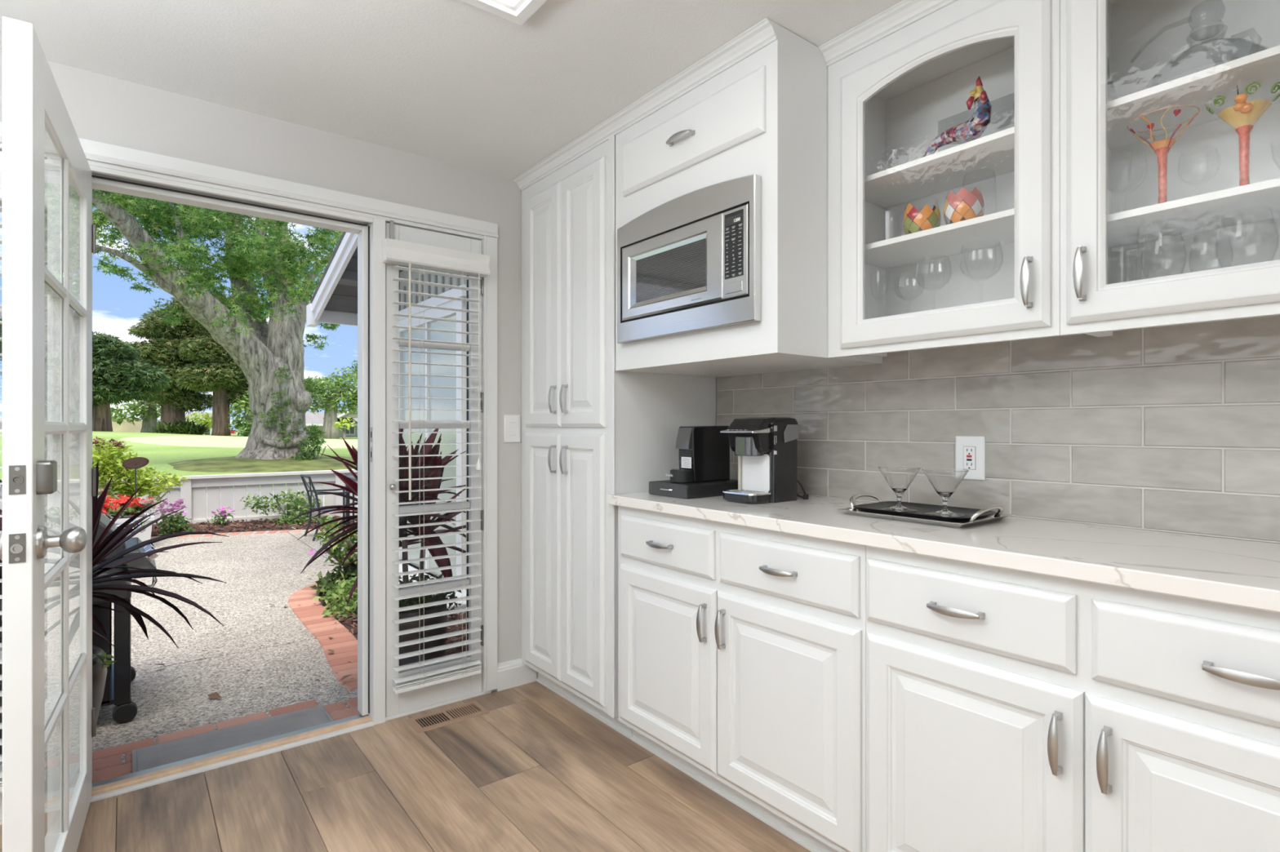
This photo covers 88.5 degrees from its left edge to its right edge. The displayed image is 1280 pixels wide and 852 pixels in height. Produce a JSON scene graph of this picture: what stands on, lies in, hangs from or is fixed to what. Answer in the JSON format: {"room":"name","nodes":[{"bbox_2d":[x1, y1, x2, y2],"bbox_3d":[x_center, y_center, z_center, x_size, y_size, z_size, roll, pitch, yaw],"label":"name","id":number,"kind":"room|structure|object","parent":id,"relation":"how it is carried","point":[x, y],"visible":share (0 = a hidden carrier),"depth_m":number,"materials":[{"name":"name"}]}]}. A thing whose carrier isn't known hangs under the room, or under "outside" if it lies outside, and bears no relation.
{"room":"kitchen","nodes":[
{"label":"kitchen","id":0,"kind":"room"},
{"bbox_2d":[92,439,190,510],"bbox_3d":[-5.816,0.726,7.439,1.193,1.167,0.583,0,0,-38],"label":"shrub","id":1,"kind":"object","parent":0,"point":[110,458],"visible":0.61,"depth_m":7.38,"materials":[{"name":"green plant"}]},
{"bbox_2d":[0,48,537,692],"bbox_3d":[-1.811,0.081,2.150,4.400,2.438,0.122,0,0,-38],"label":"wall","id":2,"kind":"structure","parent":0,"point":[102,108],"depth_m":2.59,"materials":[{"name":"grey paint"}]},
{"bbox_2d":[0,151,47,825],"bbox_3d":[-2.017,0.189,1.977,0.467,2.047,0.120,0,0,-38],"label":"window","id":3,"kind":"structure","parent":2,"relation":"in","point":[1,152],"depth_m":2.04,"materials":[{"name":"white paint"}]},
{"bbox_2d":[0,171,47,792],"bbox_3d":[-1.967,0.169,1.890,0.449,1.827,0.082,0,0,-38],"label":"window blind","id":4,"kind":"object","parent":3,"relation":"attached to","point":[1,172],"visible":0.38,"depth_m":1.96,"materials":[{"name":"white"}]},
{"bbox_2d":[0,16,96,851],"bbox_3d":[-1.511,0.186,1.703,0.200,2.003,0.951,0,0,-34],"label":"door","id":5,"kind":"structure","parent":2,"relation":"in","point":[37,122],"depth_m":1.43,"materials":[{"name":"white paint"}]},
{"bbox_2d":[90,714,373,802],"bbox_3d":[-1.453,1.234,2.402,0.890,0.112,0.118,0,0,-38],"label":"threshold","id":6,"kind":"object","parent":2,"relation":"attached to","point":[106,788],"depth_m":2.35,"materials":[{"name":"beige wood"}]},
{"bbox_2d":[0,143,483,781],"bbox_3d":[-1.466,0.181,2.410,1.885,2.062,0.137,0,0,-38],"label":"trim","id":7,"kind":"structure","parent":2,"relation":"attached to","point":[370,229],"depth_m":2.65,"materials":[{"name":"white paint"}]},
{"bbox_2d":[0,121,497,238],"bbox_3d":[-1.429,-0.881,2.356,1.991,0.062,0.024,0,0,-38],"label":"trim","id":8,"kind":"structure","parent":2,"relation":"attached to","point":[94,151],"depth_m":2.41,"materials":[{"name":"white paint"}]},
{"bbox_2d":[385,220,491,720],"bbox_3d":[-0.883,0.186,2.850,0.466,2.052,0.144,0,0,-38],"label":"window","id":9,"kind":"structure","parent":2,"relation":"in","point":[411,702],"depth_m":2.77,"materials":[{"name":"white paint"}]},
{"bbox_2d":[382,238,490,694],"bbox_3d":[-0.850,0.169,2.765,0.443,1.827,0.082,0,0,-38],"label":"window blind","id":10,"kind":"object","parent":9,"relation":"attached to","point":[397,252],"visible":1,"depth_m":2.74,"materials":[{"name":"white plastic"}]},
{"bbox_2d":[483,235,497,692],"bbox_3d":[-0.673,0.169,2.950,0.066,2.038,0.021,0,0,-38],"label":"trim","id":11,"kind":"structure","parent":2,"relation":"attached to","point":[490,243],"depth_m":2.94,"materials":[{"name":"white paint"}]},
{"bbox_2d":[503,415,519,442],"bbox_3d":[-0.587,0.013,3.024,0.081,0.126,0.010,0,0,-38],"label":"light switch","id":12,"kind":"object","parent":2,"relation":"attached to","point":[511,423],"visible":1,"depth_m":3.02,"materials":[{"name":"white"}]},
{"bbox_2d":[496,657,537,691],"bbox_3d":[-0.569,1.140,3.036,0.202,0.120,0.015,0,0,-38],"label":"baseboard","id":13,"kind":"structure","parent":2,"relation":"attached to","point":[511,673],"depth_m":3.02,"materials":[{"name":"white paint"}]},
{"bbox_2d":[0,681,811,851],"bbox_3d":[0.140,1.260,-0.430,4.290,0.120,6.350,0,0,-38],"label":"floor","id":14,"kind":"structure","parent":0,"point":[537,771],"depth_m":2.11,"materials":[{"name":"brown wood"}]},
{"bbox_2d":[405,701,489,733],"bbox_3d":[-0.792,1.197,2.713,0.302,0.005,0.146,0,0,-38],"label":"floor vent","id":15,"kind":"object","parent":14,"relation":"in","point":[463,712],"visible":1,"depth_m":2.70,"materials":[{"name":"brown"}]},
{"bbox_2d":[521,134,715,739],"bbox_3d":[-0.132,0.032,2.911,0.588,2.336,0.745,0,0,-38],"label":"pantry cabinet","id":16,"kind":"object","parent":14,"relation":"on","point":[592,431],"visible":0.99,"depth_m":2.66,"materials":[{"name":"white paint"}]},
{"bbox_2d":[512,17,777,191],"bbox_3d":[-0.100,-1.115,2.442,0.046,0.045,1.525,0,0,-38],"label":"trim","id":17,"kind":"structure","parent":16,"relation":"attached to","point":[763,33],"depth_m":2.22,"materials":[{"name":"white paint"}]},
{"bbox_2d":[617,506,866,851],"bbox_3d":[0.426,0.746,2.199,0.588,0.908,1.056,0,0,-38],"label":"base cabinet","id":18,"kind":"object","parent":14,"relation":"on","point":[742,650],"visible":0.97,"depth_m":1.91,"materials":[{"name":"white paint"}]},
{"bbox_2d":[607,491,1279,613],"bbox_3d":[0.737,0.275,1.818,0.571,0.035,2.052,0,0,-38],"label":"countertop","id":19,"kind":"structure","parent":18,"relation":"on","point":[1242,573],"depth_m":1.43,"materials":[{"name":"stone"}]},
{"bbox_2d":[648,479,737,498],"bbox_3d":[0.218,0.232,2.479,0.320,0.049,0.214,0,0,-38],"label":"box","id":20,"kind":"object","parent":19,"relation":"on","point":[664,488],"visible":0.86,"depth_m":2.38,"materials":[{"name":"black"}]},
{"bbox_2d":[666,426,729,483],"bbox_3d":[0.220,0.102,2.467,0.255,0.208,0.083,0,0,-38],"label":"espresso machine","id":21,"kind":"object","parent":20,"relation":"on","point":[704,452],"visible":0.99,"depth_m":2.43,"materials":[{"name":"black plastic"}]},
{"bbox_2d":[670,469,693,483],"bbox_3d":[0.153,0.184,2.415,0.084,0.045,0.080,0,0,-38],"label":"drip tray","id":22,"kind":"object","parent":21,"relation":"on","point":[677,476],"depth_m":2.38,"materials":[{"name":"black"}]},
{"bbox_2d":[720,417,808,504],"bbox_3d":[0.432,0.114,2.278,0.285,0.287,0.167,0,0,-38],"label":"brewer","id":23,"kind":"object","parent":19,"relation":"on","point":[766,448],"visible":1,"depth_m":2.22,"materials":[{"name":"black plastic"}]},
{"bbox_2d":[721,488,771,495],"bbox_3d":[0.360,0.224,2.226,0.108,0.005,0.160,0,0,-38],"label":"drip tray","id":24,"kind":"object","parent":23,"relation":"on","point":[736,491],"depth_m":2.21,"materials":[{"name":"silver metal"}]},
{"bbox_2d":[837,493,1013,528],"bbox_3d":[0.798,0.231,1.855,0.282,0.052,0.399,0,0,-38],"label":"serving tray","id":25,"kind":"object","parent":19,"relation":"on","point":[973,516],"visible":0.98,"depth_m":1.81,"materials":[{"name":"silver metal"}]},
{"bbox_2d":[877,466,920,512],"bbox_3d":[0.748,0.181,1.894,0.117,0.124,0.117,0,0,-38],"label":"martini glass","id":26,"kind":"object","parent":25,"relation":"on","point":[899,478],"visible":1,"depth_m":1.87,"materials":[{"name":"clear"}]},
{"bbox_2d":[921,468,968,517],"bbox_3d":[0.832,0.181,1.792,0.117,0.124,0.117,0,0,-38],"label":"martini glass","id":27,"kind":"object","parent":25,"relation":"on","point":[944,482],"visible":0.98,"depth_m":1.77,"materials":[{"name":"clear"}]},
{"bbox_2d":[866,546,1279,851],"bbox_3d":[1.048,0.746,1.405,0.588,0.908,0.959,0,0,-38],"label":"base cabinet","id":28,"kind":"object","parent":14,"relation":"on","point":[1007,710],"visible":0.99,"depth_m":1.28,"materials":[{"name":"white paint"}]},
{"bbox_2d":[0,0,902,179],"bbox_3d":[0.146,-1.188,-0.349,4.400,0.100,6.470,0,0,-38],"label":"ceiling","id":29,"kind":"structure","parent":0,"point":[458,82],"depth_m":2.01,"materials":[{"name":"white paint"}]},
{"bbox_2d":[460,0,546,26],"bbox_3d":[-0.108,-1.126,1.238,0.397,0.024,1.223,0,0,-38],"label":"recessed light","id":30,"kind":"object","parent":29,"relation":"in","point":[517,11],"visible":1,"depth_m":1.75,"materials":[{"name":"white"}]},
{"bbox_2d":[498,0,519,6],"bbox_3d":[-0.108,-1.125,1.238,0.281,0.019,1.107,0,0,-38],"label":"diffuser","id":31,"kind":"object","parent":30,"relation":"attached to","point":[501,2],"depth_m":1.74,"materials":[{"name":"white"}]},
{"bbox_2d":[715,315,1279,543],"bbox_3d":[1.869,0.081,0.923,0.118,2.438,6.348,0,0,-38],"label":"wall","id":32,"kind":"structure","parent":0,"point":[1175,428],"depth_m":1.74,"materials":[{"name":"grey tile"}]},
{"bbox_2d":[615,24,882,377],"bbox_3d":[0.337,-0.672,2.310,0.584,0.928,0.779,0,0,-38],"label":"upper cabinet","id":33,"kind":"object","parent":32,"relation":"attached to","point":[765,115],"visible":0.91,"depth_m":1.97,"materials":[{"name":"white paint"}]},
{"bbox_2d":[617,173,761,343],"bbox_3d":[0.307,-0.527,2.295,0.485,0.446,0.672,0,0,-38],"label":"microwave","id":34,"kind":"object","parent":33,"relation":"in","point":[691,263],"visible":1,"depth_m":2.10,"materials":[{"name":"silver metal"}]},
{"bbox_2d":[827,0,1103,358],"bbox_3d":[0.863,-0.672,1.825,0.353,0.928,0.630,0,0,-38],"label":"upper cabinet","id":35,"kind":"object","parent":32,"relation":"attached to","point":[888,100],"visible":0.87,"depth_m":1.88,"materials":[{"name":"white wood"}]},
{"bbox_2d":[817,0,957,66],"bbox_3d":[0.944,-1.115,1.483,0.046,0.045,1.270,0,0,-38],"label":"trim","id":36,"kind":"structure","parent":35,"relation":"attached to","point":[904,13],"depth_m":1.83,"materials":[{"name":"white paint"}]},
{"bbox_2d":[902,202,941,235],"bbox_3d":[0.809,-0.588,1.885,0.100,0.108,0.100,0,0,-38],"label":"tumbler","id":37,"kind":"object","parent":35,"relation":"on","point":[919,222],"visible":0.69,"depth_m":1.85,"materials":[{"name":"multicoloured paint"}]},
{"bbox_2d":[915,259,950,300],"bbox_3d":[0.826,-0.391,1.848,0.095,0.160,0.096,0,0,-38],"label":"crystal glass","id":38,"kind":"object","parent":35,"relation":"in","point":[918,260],"visible":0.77,"depth_m":1.86,"materials":[{"name":"glass"}]},
{"bbox_2d":[864,208,1014,269],"bbox_3d":[0.891,-0.525,1.848,0.260,0.016,0.596,0,0,-38],"label":"shelf","id":39,"kind":"object","parent":35,"relation":"attached to","point":[984,234],"depth_m":1.87,"materials":[{"name":"white wood"}]},
{"bbox_2d":[864,126,1014,208],"bbox_3d":[0.891,-0.725,1.848,0.260,0.016,0.596,0,0,-38],"label":"shelf","id":40,"kind":"object","parent":35,"relation":"attached to","point":[931,177],"depth_m":1.87,"materials":[{"name":"white"}]},
{"bbox_2d":[920,75,991,158],"bbox_3d":[0.865,-0.836,1.815,0.058,0.204,0.202,0,0,-38],"label":"rooster","id":41,"kind":"object","parent":35,"relation":"on","point":[971,130],"visible":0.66,"depth_m":1.76,"materials":[{"name":"ceramic"}]},
{"bbox_2d":[943,186,984,225],"bbox_3d":[0.883,-0.588,1.791,0.100,0.108,0.100,0,0,-38],"label":"bowl","id":42,"kind":"object","parent":35,"relation":"on","point":[965,209],"visible":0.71,"depth_m":1.75,"materials":[{"name":"ceramic"}]},
{"bbox_2d":[961,242,1001,281],"bbox_3d":[0.906,-0.397,1.746,0.106,0.173,0.108,0,0,-38],"label":"crystal glass","id":43,"kind":"object","parent":35,"relation":"in","point":[1000,242],"visible":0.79,"depth_m":1.74,"materials":[{"name":"glass"}]},
{"bbox_2d":[955,435,985,480],"bbox_3d":[0.981,0.095,1.953,0.010,0.129,0.085,0,0,-38],"label":"power outlet","id":44,"kind":"object","parent":32,"relation":"attached to","point":[970,451],"visible":0.99,"depth_m":1.95,"materials":[{"name":"white"}]},
{"bbox_2d":[963,446,975,469],"bbox_3d":[0.979,0.095,1.952,0.002,0.068,0.034,0,0,-38],"label":"receptacle","id":45,"kind":"object","parent":44,"relation":"attached to","point":[969,452],"depth_m":1.95,"materials":[{"name":"white"}]},
{"bbox_2d":[1060,0,1279,336],"bbox_3d":[1.252,-0.672,1.329,0.353,0.928,0.629,0,0,-38],"label":"upper cabinet","id":46,"kind":"object","parent":32,"relation":"attached to","point":[1100,294],"visible":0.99,"depth_m":1.46,"materials":[{"name":"white wood"}]},
{"bbox_2d":[1126,105,1199,204],"bbox_3d":[1.146,-0.572,1.440,0.125,0.206,0.125,0,0,-38],"label":"martini glass","id":47,"kind":"object","parent":46,"relation":"on","point":[1162,148],"visible":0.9,"depth_m":1.43,"materials":[{"name":"glass"}]},
{"bbox_2d":[1141,230,1186,277],"bbox_3d":[1.147,-0.367,1.438,0.078,0.112,0.078,0,0,-38],"label":"glass","id":48,"kind":"object","parent":46,"relation":"in","point":[1180,230],"visible":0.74,"depth_m":1.45,"materials":[{"name":"glass"}]},
{"bbox_2d":[1106,177,1279,248],"bbox_3d":[1.280,-0.460,1.352,0.260,0.016,0.596,0,0,-38],"label":"shelf","id":49,"kind":"object","parent":46,"relation":"attached to","point":[1254,206],"depth_m":1.43,"materials":[{"name":"white"}]},
{"bbox_2d":[1106,44,1279,149],"bbox_3d":[1.280,-0.710,1.352,0.260,0.016,0.596,0,0,-38],"label":"shelf","id":50,"kind":"object","parent":46,"relation":"attached to","point":[1199,90],"depth_m":1.42,"materials":[{"name":"white"}]},
{"bbox_2d":[1177,146,1220,186],"bbox_3d":[1.224,-0.536,1.438,0.072,0.136,0.072,0,0,-38],"label":"wine glass","id":51,"kind":"object","parent":46,"relation":"on","point":[1216,147],"visible":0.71,"depth_m":1.43,"materials":[{"name":"glass"}]},
{"bbox_2d":[1130,0,1268,88],"bbox_3d":[1.218,-0.816,1.412,0.224,0.194,0.224,0,0,7],"label":"decanter","id":52,"kind":"object","parent":46,"relation":"on","point":[1209,37],"visible":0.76,"depth_m":1.39,"materials":[{"name":"clear glass"}]},
{"bbox_2d":[1147,28,1268,88],"bbox_3d":[1.218,-0.781,1.412,0.224,0.125,0.224,0,0,-38],"label":"bowl","id":53,"kind":"object","parent":46,"relation":"on","point":[1209,37],"depth_m":1.39,"materials":[{"name":"clear glass"}]},
{"bbox_2d":[1204,81,1279,186],"bbox_3d":[1.228,-0.572,1.334,0.125,0.206,0.124,0,0,-38],"label":"martini glass","id":54,"kind":"object","parent":46,"relation":"on","point":[1242,116],"visible":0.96,"depth_m":1.32,"materials":[{"name":"glass"}]},
{"bbox_2d":[1214,223,1279,267],"bbox_3d":[1.230,-0.373,1.332,0.097,0.123,0.097,0,0,-38],"label":"glass","id":55,"kind":"object","parent":46,"relation":"in","point":[1276,224],"visible":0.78,"depth_m":1.31,"materials":[{"name":"glass"}]},
{"label":"outside","id":56,"kind":"structure","parent":0,"visible":0},
{"bbox_2d":[0,431,357,491],"bbox_3d":[-26.336,0.581,57.938,90.000,0.659,106.300,0,0,-38],"label":"lawn","id":57,"kind":"structure","parent":56,"point":[179,455],"depth_m":18.09,"materials":[{"name":"green plant"}]},
{"bbox_2d":[0,317,173,431],"bbox_3d":[-29.742,-2.784,35.151,7.864,6.878,4.217,0,0,-34],"label":"conifer tree","id":58,"kind":"object","parent":57,"relation":"on","point":[117,376],"visible":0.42,"depth_m":35.26,"materials":[{"name":"green plant"}]},
{"bbox_2d":[110,400,160,433],"bbox_3d":[-43.351,-1.358,57.550,5.704,4.469,4.399,0,0,-19],"label":"broadleaf tree","id":59,"kind":"object","parent":57,"relation":"on","point":[150,415],"visible":0.5,"depth_m":57.02,"materials":[{"name":"green plant"}]},
{"bbox_2d":[125,296,213,424],"bbox_3d":[-38.028,-5.021,53.972,8.886,12.128,5.592,0,0,-33],"label":"conifer tree","id":60,"kind":"object","parent":57,"relation":"on","point":[175,402],"visible":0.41,"depth_m":52.81,"materials":[{"name":"green plant"}]},
{"bbox_2d":[111,417,239,432],"bbox_3d":[-64.019,0.250,87.677,24.843,3.888,7.000,0,0,-38],"label":"bank","id":61,"kind":"object","parent":57,"relation":"on","point":[126,427],"depth_m":82.78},
{"bbox_2d":[151,415,209,435],"bbox_3d":[-36.763,0.244,52.547,3.954,2.228,3.148,0,0,-38],"label":"grass","id":62,"kind":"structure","parent":57,"relation":"on","point":[184,427],"depth_m":51.99,"materials":[{"name":"green plant"}]},
{"bbox_2d":[185,411,212,435],"bbox_3d":[-42.031,-0.110,63.610,4.101,2.699,2.805,0,0,-38],"label":"broadleaf tree","id":63,"kind":"object","parent":57,"relation":"on","point":[206,417],"visible":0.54,"depth_m":63.33,"materials":[{"name":"green plant"}]},
{"bbox_2d":[185,413,212,432],"bbox_3d":[-55.778,-0.214,82.662,4.243,2.898,8.260,0,0,-38],"label":"house","id":64,"kind":"structure","parent":57,"relation":"on","point":[187,414],"depth_m":80.71,"materials":[{"name":"white"}]},
{"bbox_2d":[92,188,342,459],"bbox_3d":[-8.344,-5.235,14.236,11.292,12.570,10.855,0,0,43],"label":"tree","id":65,"kind":"object","parent":57,"relation":"on","point":[257,346],"visible":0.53,"depth_m":13.58,"materials":[{"name":"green plant"}]},
{"bbox_2d":[257,364,322,444],"bbox_3d":[-7.570,-0.441,14.365,0.696,1.749,1.608,0,0,17],"label":"ivy","id":66,"kind":"object","parent":65,"relation":"attached to","point":[308,382],"visible":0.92,"depth_m":14.02,"materials":[{"name":"green plant"}]},
{"bbox_2d":[173,292,266,435],"bbox_3d":[-33.244,-4.843,52.907,4.760,11.936,7.053,0,0,39],"label":"conifer tree","id":67,"kind":"object","parent":57,"relation":"on","point":[217,372],"visible":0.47,"depth_m":51.45,"materials":[{"name":"green plant"}]},
{"bbox_2d":[226,387,253,435],"bbox_3d":[-30.867,-1.046,52.008,3.496,4.323,2.551,0,0,-38],"label":"broadleaf tree","id":68,"kind":"object","parent":57,"relation":"on","point":[237,424],"visible":0.48,"depth_m":51.48,"materials":[{"name":"green plant"}]},
{"bbox_2d":[235,418,252,436],"bbox_3d":[-23.005,0.554,39.159,2.016,2.195,1.905,0,0,-38],"label":"hedge","id":69,"kind":"object","parent":57,"relation":"on","point":[246,428],"visible":0.19,"depth_m":38.68,"materials":[{"name":"green plant"}]},
{"bbox_2d":[290,422,327,460],"bbox_3d":[-7.146,0.466,14.114,0.831,1.075,0.738,0,0,-38],"label":"shrub","id":70,"kind":"object","parent":57,"relation":"on","point":[313,430],"visible":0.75,"depth_m":14.04,"materials":[{"name":"green plant"}]},
{"bbox_2d":[304,368,357,439],"bbox_3d":[-18.890,-1.255,41.045,5.664,4.704,2.577,0,0,-38],"label":"broadleaf tree","id":71,"kind":"object","parent":57,"relation":"on","point":[329,398],"visible":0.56,"depth_m":40.57,"materials":[{"name":"green plant"}]},
{"bbox_2d":[304,360,357,407],"bbox_3d":[-34.317,-3.224,74.751,10.242,9.715,3.943,0,0,-38],"label":"broadleaf tree","id":72,"kind":"object","parent":57,"relation":"on","point":[335,377],"visible":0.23,"depth_m":74.80,"materials":[{"name":"green plant"}]},
{"bbox_2d":[305,410,357,437],"bbox_3d":[-23.666,-0.029,51.938,7.956,2.394,12.240,0,0,-38],"label":"house","id":73,"kind":"structure","parent":57,"relation":"on","point":[317,419],"depth_m":48.86,"materials":[{"name":"beige"}]},
{"bbox_2d":[333,417,356,439],"bbox_3d":[-16.916,0.279,37.467,1.212,1.580,1.573,0,0,11],"label":"broadleaf tree","id":74,"kind":"object","parent":57,"relation":"on","point":[336,426],"visible":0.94,"depth_m":37.51,"materials":[{"name":"green plant"}]},
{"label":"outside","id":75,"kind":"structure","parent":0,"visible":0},
{"bbox_2d":[91,528,360,783],"bbox_3d":[-4.890,1.394,5.106,8.599,0.212,8.329,0,0,-38],"label":"patio","id":76,"kind":"structure","parent":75,"point":[169,700],"depth_m":3.87,"materials":[{"name":"beige gravel"}]},
{"bbox_2d":[0,645,106,755],"bbox_3d":[-2.136,1.060,2.264,0.464,0.479,0.464,0,0,-38],"label":"glazed pot","id":77,"kind":"object","parent":76,"relation":"on","point":[99,674],"visible":0.06,"depth_m":2.33,"materials":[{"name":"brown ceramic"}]},
{"bbox_2d":[92,648,115,668],"bbox_3d":[-1.985,0.833,2.317,0.219,0.140,0.192,0,0,-38],"label":"succulent","id":78,"kind":"object","parent":77,"relation":"in","point":[107,663],"visible":0.14,"depth_m":2.38,"materials":[{"name":"green plant"}]},
{"bbox_2d":[0,462,229,648],"bbox_3d":[-2.178,0.481,2.434,1.090,0.893,0.707,0,0,-38],"label":"plant","id":79,"kind":"object","parent":77,"relation":"in","point":[117,538],"visible":0.34,"depth_m":2.43,"materials":[{"name":"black plant"}]},
{"bbox_2d":[0,512,159,723],"bbox_3d":[-2.581,0.825,2.970,0.647,0.950,0.620,0,0,-38],"label":"gas grill","id":80,"kind":"object","parent":76,"relation":"on","point":[120,674],"visible":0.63,"depth_m":2.87,"materials":[{"name":"black metal"}]},
{"bbox_2d":[1,512,126,561],"bbox_3d":[-2.692,0.485,3.033,0.503,0.270,0.345,0,0,-38],"label":"hood","id":81,"kind":"object","parent":80,"relation":"attached to","point":[104,522],"depth_m":3.02,"materials":[{"name":"grey metal"}]},
{"bbox_2d":[104,511,154,542],"bbox_3d":[-5.567,1.130,7.008,0.600,0.340,0.600,0,0,-38],"label":"planter box","id":82,"kind":"object","parent":76,"relation":"on","point":[145,535],"visible":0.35,"depth_m":6.93,"materials":[{"name":"grey"}]},
{"bbox_2d":[100,489,160,519],"bbox_3d":[-5.548,0.861,6.965,0.762,0.350,0.617,0,0,-38],"label":"flowers","id":83,"kind":"object","parent":82,"relation":"on","point":[111,506],"visible":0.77,"depth_m":6.89,"materials":[{"name":"red plant"}]},
{"bbox_2d":[121,457,149,514],"bbox_3d":[-5.481,0.820,7.135,0.234,0.960,0.132,0,0,-38],"label":"stake","id":84,"kind":"object","parent":82,"relation":"in","point":[135,463],"visible":0.94,"depth_m":7.14,"materials":[{"name":"orange metal"}]},
{"bbox_2d":[137,491,158,516],"bbox_3d":[-5.292,0.863,7.051,0.194,0.337,0.182,0,0,-38],"label":"flowers","id":85,"kind":"object","parent":82,"relation":"in","point":[146,504],"visible":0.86,"depth_m":7.04,"materials":[{"name":"white plant"}]},
{"bbox_2d":[207,692,222,698],"bbox_3d":[-2.025,1.281,3.126,0.077,0.019,0.032,0,0,-9],"label":"fallen leaf","id":86,"kind":"object","parent":76,"relation":"on","point":[215,695],"visible":1,"depth_m":3.13,"materials":[{"name":"brown"}]},
{"bbox_2d":[132,704,333,773],"bbox_3d":[-1.625,1.288,2.670,0.695,0.012,0.377,0,0,-38],"label":"door mat","id":87,"kind":"object","parent":76,"relation":"on","point":[166,753],"visible":0.62,"depth_m":2.70,"materials":[{"name":"fabric"}]},
{"bbox_2d":[151,514,357,537],"bbox_3d":[-6.183,1.299,7.818,9.308,0.122,1.589,0,0,-19],"label":"mulch bed","id":88,"kind":"object","parent":76,"relation":"on","point":[253,525],"visible":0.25,"depth_m":8.37,"materials":[{"name":"brown soil"}]},
{"bbox_2d":[92,436,128,488],"bbox_3d":[-6.213,0.706,7.708,0.362,1.191,0.283,0,0,-38],"label":"shrub","id":89,"kind":"object","parent":88,"relation":"on","point":[117,443],"visible":0.37,"depth_m":7.67,"materials":[{"name":"green plant"}]},
{"bbox_2d":[153,497,195,536],"bbox_3d":[-5.682,1.119,7.966,0.492,0.545,0.536,0,0,-38],"label":"geranium","id":90,"kind":"object","parent":88,"relation":"on","point":[179,521],"visible":0.92,"depth_m":7.90,"materials":[{"name":"green plant"}]},
{"bbox_2d":[0,469,357,524],"bbox_3d":[-6.008,1.233,8.715,11.292,1.376,0.170,0,0,-19],"label":"fence","id":91,"kind":"object","parent":88,"relation":"on","point":[202,495],"visible":0.14,"depth_m":8.89,"materials":[{"name":"paint"}]},
{"bbox_2d":[207,506,235,525],"bbox_3d":[-5.437,1.181,8.563,0.279,0.284,0.314,0,0,17],"label":"geranium","id":92,"kind":"object","parent":88,"relation":"on","point":[222,514],"visible":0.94,"depth_m":8.55,"materials":[{"name":"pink plant"}]},
{"bbox_2d":[240,488,323,522],"bbox_3d":[-4.830,1.100,8.872,1.000,0.525,0.636,0,0,-38],"label":"shrub","id":93,"kind":"object","parent":88,"relation":"on","point":[296,503],"visible":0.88,"depth_m":8.80,"materials":[{"name":"green plant"}]},
{"bbox_2d":[270,511,323,525],"bbox_3d":[-4.455,1.260,8.660,0.735,0.281,0.440,0,0,-38],"label":"plant","id":94,"kind":"object","parent":88,"relation":"on","point":[300,520],"visible":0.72,"depth_m":8.59,"materials":[{"name":"green plant"}]},
{"bbox_2d":[175,554,351,688],"bbox_3d":[-2.996,1.285,5.408,1.291,0.027,4.988,0,0,-30],"label":"leaf litter","id":95,"kind":"object","parent":76,"relation":"on","point":[248,554],"visible":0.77,"depth_m":4.08,"materials":[{"name":"brown"}]},
{"bbox_2d":[300,474,354,541],"bbox_3d":[-3.672,0.936,7.712,0.493,0.737,0.452,0,0,-38],"label":"chair","id":96,"kind":"object","parent":76,"relation":"on","point":[309,497],"visible":0.69,"depth_m":7.68,"materials":[{"name":"grey"}]},
{"bbox_2d":[345,475,357,525],"bbox_3d":[-3.210,0.973,8.410,0.880,0.655,0.800,0,0,-38],"label":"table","id":97,"kind":"object","parent":76,"relation":"on","point":[347,500],"visible":0.04,"depth_m":8.43,"materials":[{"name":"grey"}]},
{"bbox_2d":[306,231,466,617],"bbox_3d":[-0.537,-0.437,6.077,3.750,3.674,4.490,0,0,-38],"label":"house wing","id":98,"kind":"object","parent":76,"relation":"on","point":[334,300],"visible":0.24,"depth_m":5.46},
{"bbox_2d":[318,588,466,656],"bbox_3d":[-1.529,1.302,4.452,0.997,0.116,3.134,0,0,-38],"label":"mulch bed","id":99,"kind":"object","parent":76,"relation":"on","point":[350,624],"visible":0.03,"depth_m":4.22,"materials":[{"name":"brown soil"}]},
{"bbox_2d":[306,548,357,599],"bbox_3d":[-2.328,1.150,5.160,0.489,0.386,0.719,0,0,5],"label":"groundcover","id":100,"kind":"object","parent":99,"relation":"on","point":[325,581],"visible":0.46,"depth_m":5.05,"materials":[{"name":"green plant"}]},
{"bbox_2d":[311,571,357,621],"bbox_3d":[-2.069,1.222,4.697,0.472,0.283,0.650,0,0,-38],"label":"groundcover","id":101,"kind":"object","parent":99,"relation":"on","point":[342,592],"visible":0.55,"depth_m":4.63,"materials":[{"name":"green plant"}]},
{"bbox_2d":[313,515,357,569],"bbox_3d":[-2.221,1.007,5.061,0.535,0.627,0.596,0,0,-38],"label":"jade plant","id":102,"kind":"object","parent":99,"relation":"on","point":[335,553],"visible":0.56,"depth_m":5.06,"materials":[{"name":"green plant"}]},
{"bbox_2d":[399,595,447,666],"bbox_3d":[-1.147,1.088,3.256,0.370,0.424,0.370,0,0,-38],"label":"glazed pot","id":103,"kind":"object","parent":99,"relation":"on","point":[402,615],"visible":0.27,"depth_m":3.12,"materials":[{"name":"brown ceramic"}]},
{"bbox_2d":[289,428,466,611],"bbox_3d":[-1.214,0.421,3.290,1.030,1.006,0.851,0,0,-38],"label":"plant","id":104,"kind":"object","parent":103,"relation":"in","point":[417,461],"visible":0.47,"depth_m":3.16,"materials":[{"name":"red plant"}]},
{"bbox_2d":[399,573,462,617],"bbox_3d":[-1.133,0.857,3.245,0.448,0.258,0.379,0,0,-38],"label":"groundcover","id":105,"kind":"object","parent":103,"relation":"in","point":[429,598],"visible":0.31,"depth_m":3.23,"materials":[{"name":"green plant"}]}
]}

